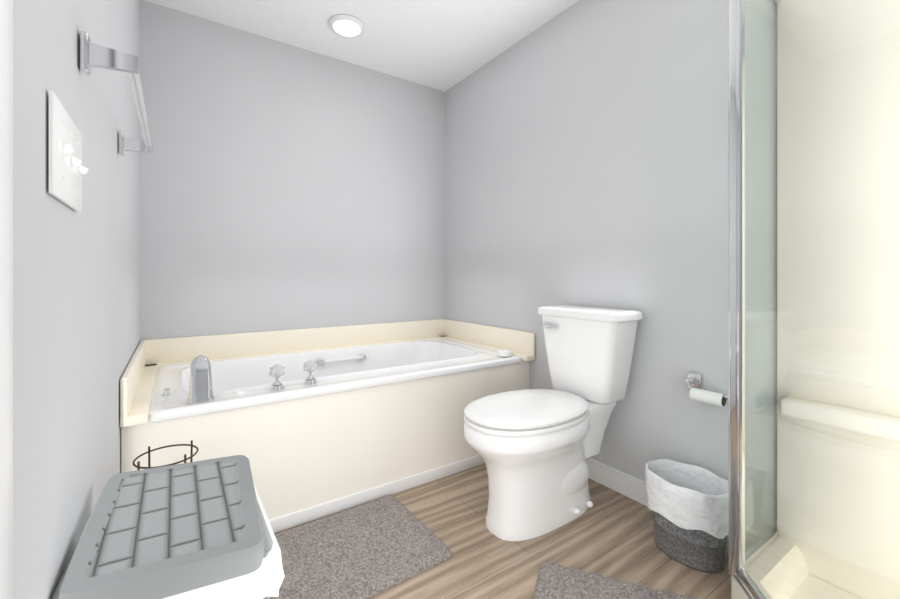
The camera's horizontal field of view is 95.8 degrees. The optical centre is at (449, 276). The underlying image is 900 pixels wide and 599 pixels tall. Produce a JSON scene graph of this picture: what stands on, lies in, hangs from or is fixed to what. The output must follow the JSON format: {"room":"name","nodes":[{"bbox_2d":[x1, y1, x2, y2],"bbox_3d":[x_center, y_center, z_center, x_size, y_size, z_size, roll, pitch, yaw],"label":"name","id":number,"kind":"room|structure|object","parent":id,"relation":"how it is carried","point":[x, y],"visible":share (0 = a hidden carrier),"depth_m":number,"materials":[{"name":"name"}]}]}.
{"room":"bathroom","nodes":[
{"label":"bathroom","id":0,"kind":"room"},
{"bbox_2d":[13,0,139,598],"bbox_3d":[-0.812,-0.208,0.845,0.100,2.440,3.150,0,0,-34],"label":"wall","id":1,"kind":"structure","parent":0,"point":[76,308],"depth_m":0.68,"materials":[{"name":"grey paint"}]},
{"bbox_2d":[0,0,12,598],"bbox_3d":[-0.389,-0.028,0.324,0.018,2.080,0.172,0,0,-34],"label":"door frame","id":2,"kind":"structure","parent":1,"relation":"attached to","point":[6,299],"depth_m":0.38,"materials":[{"name":"white paint"}]},
{"bbox_2d":[49,90,88,211],"bbox_3d":[-0.569,-0.166,0.598,0.020,0.131,0.268,0,0,-34],"label":"switch plate","id":3,"kind":"object","parent":1,"relation":"attached to","point":[67,169],"visible":1,"depth_m":0.56,"materials":[{"name":"plastic"}]},
{"bbox_2d":[80,30,152,155],"bbox_3d":[-0.834,-0.420,1.048,0.086,0.072,0.662,0,0,-34],"label":"towel rail","id":4,"kind":"object","parent":1,"relation":"attached to","point":[95,55],"visible":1,"depth_m":0.80,"materials":[{"name":"silver metal"}]},
{"bbox_2d":[140,0,444,340],"bbox_3d":[-0.846,-0.208,2.663,1.881,2.440,0.100,0,0,-34],"label":"wall","id":5,"kind":"structure","parent":0,"point":[284,186],"depth_m":2.47,"materials":[{"name":"grey paint"}]},
{"bbox_2d":[145,0,578,91],"bbox_3d":[0.008,-1.468,1.400,2.081,0.080,3.150,0,0,-34],"label":"ceiling","id":6,"kind":"structure","parent":0,"point":[444,45],"depth_m":2.33,"materials":[{"name":"paint"}]},
{"bbox_2d":[329,14,364,37],"bbox_3d":[-0.586,-1.406,2.311,0.196,0.039,0.196,0,0,-34],"label":"recessed light","id":7,"kind":"object","parent":6,"relation":"in","point":[348,26],"visible":1,"depth_m":2.27,"materials":[{"name":"white"}]},
{"bbox_2d":[274,464,730,598],"bbox_3d":[0.008,1.037,1.400,2.081,0.050,3.150,0,0,-34],"label":"floor","id":8,"kind":"structure","parent":0,"point":[610,533],"depth_m":1.50,"materials":[{"name":"wood"}]},
{"bbox_2d":[132,440,198,469],"bbox_3d":[-0.883,0.778,1.268,0.170,0.468,0.170,0,0,-34],"label":"wire stand","id":9,"kind":"object","parent":8,"relation":"on","point":[138,466],"visible":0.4,"depth_m":1.29,"materials":[{"name":"brown metal"}]},
{"bbox_2d":[52,455,284,598],"bbox_3d":[-0.532,0.725,0.805,0.316,0.572,0.431,0,0,-34],"label":"hamper","id":10,"kind":"object","parent":8,"relation":"on","point":[202,529],"visible":1,"depth_m":0.71,"materials":[{"name":"grey plastic"}]},
{"bbox_2d":[120,319,534,532],"bbox_3d":[-0.549,0.660,2.223,1.875,0.704,0.957,0,0,-34],"label":"bathtub","id":11,"kind":"object","parent":8,"relation":"on","point":[311,424],"visible":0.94,"depth_m":1.87,"materials":[{"name":"beige plastic"}]},
{"bbox_2d":[270,495,451,598],"bbox_3d":[-0.423,1.002,1.461,0.743,0.019,0.508,0,0,-34],"label":"area rug","id":12,"kind":"object","parent":8,"relation":"on","point":[369,549],"visible":0.71,"depth_m":1.47,"materials":[{"name":"grey carpet"}]},
{"bbox_2d":[464,305,642,540],"bbox_3d":[0.414,0.582,1.765,0.794,0.860,0.460,0,0,-34],"label":"toilet","id":13,"kind":"object","parent":8,"relation":"on","point":[534,449],"visible":1,"depth_m":1.66,"materials":[{"name":"white ceramic"}]},
{"bbox_2d":[533,562,694,598],"bbox_3d":[0.413,1.002,0.975,0.500,0.019,0.800,0,0,21],"label":"area rug","id":14,"kind":"object","parent":8,"relation":"on","point":[555,581],"visible":1,"depth_m":1.30,"materials":[{"name":"grey carpet"}]},
{"bbox_2d":[645,459,727,572],"bbox_3d":[0.871,0.870,1.491,0.234,0.284,0.308,0,0,-34],"label":"waste bin","id":15,"kind":"object","parent":8,"relation":"on","point":[687,504],"visible":0.92,"depth_m":1.42,"materials":[{"name":"fabric"}]},
{"bbox_2d":[728,0,899,598],"bbox_3d":[1.014,-0.088,0.830,0.848,2.200,0.872,0,0,-34],"label":"shower stall","id":16,"kind":"object","parent":8,"relation":"on","point":[813,299],"visible":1,"depth_m":0.89,"materials":[{"name":"plastic"}]},
{"bbox_2d":[445,0,727,480],"bbox_3d":[0.828,-0.208,1.955,0.100,2.440,3.150,0,0,-34],"label":"wall","id":17,"kind":"structure","parent":0,"point":[586,153],"depth_m":1.93,"materials":[{"name":"grey paint"}]},
{"bbox_2d":[586,457,727,545],"bbox_3d":[0.792,0.962,1.907,0.013,0.100,1.152,0,0,-34],"label":"baseboard","id":18,"kind":"structure","parent":17,"relation":"attached to","point":[625,484],"depth_m":1.91,"materials":[{"name":"white wood"}]},
{"bbox_2d":[686,372,727,407],"bbox_3d":[0.985,0.436,1.560,0.076,0.096,0.172,0,0,-34],"label":"paper holder","id":19,"kind":"object","parent":17,"relation":"attached to","point":[707,396],"visible":0.9,"depth_m":1.55,"materials":[{"name":"white paper"}]}
]}

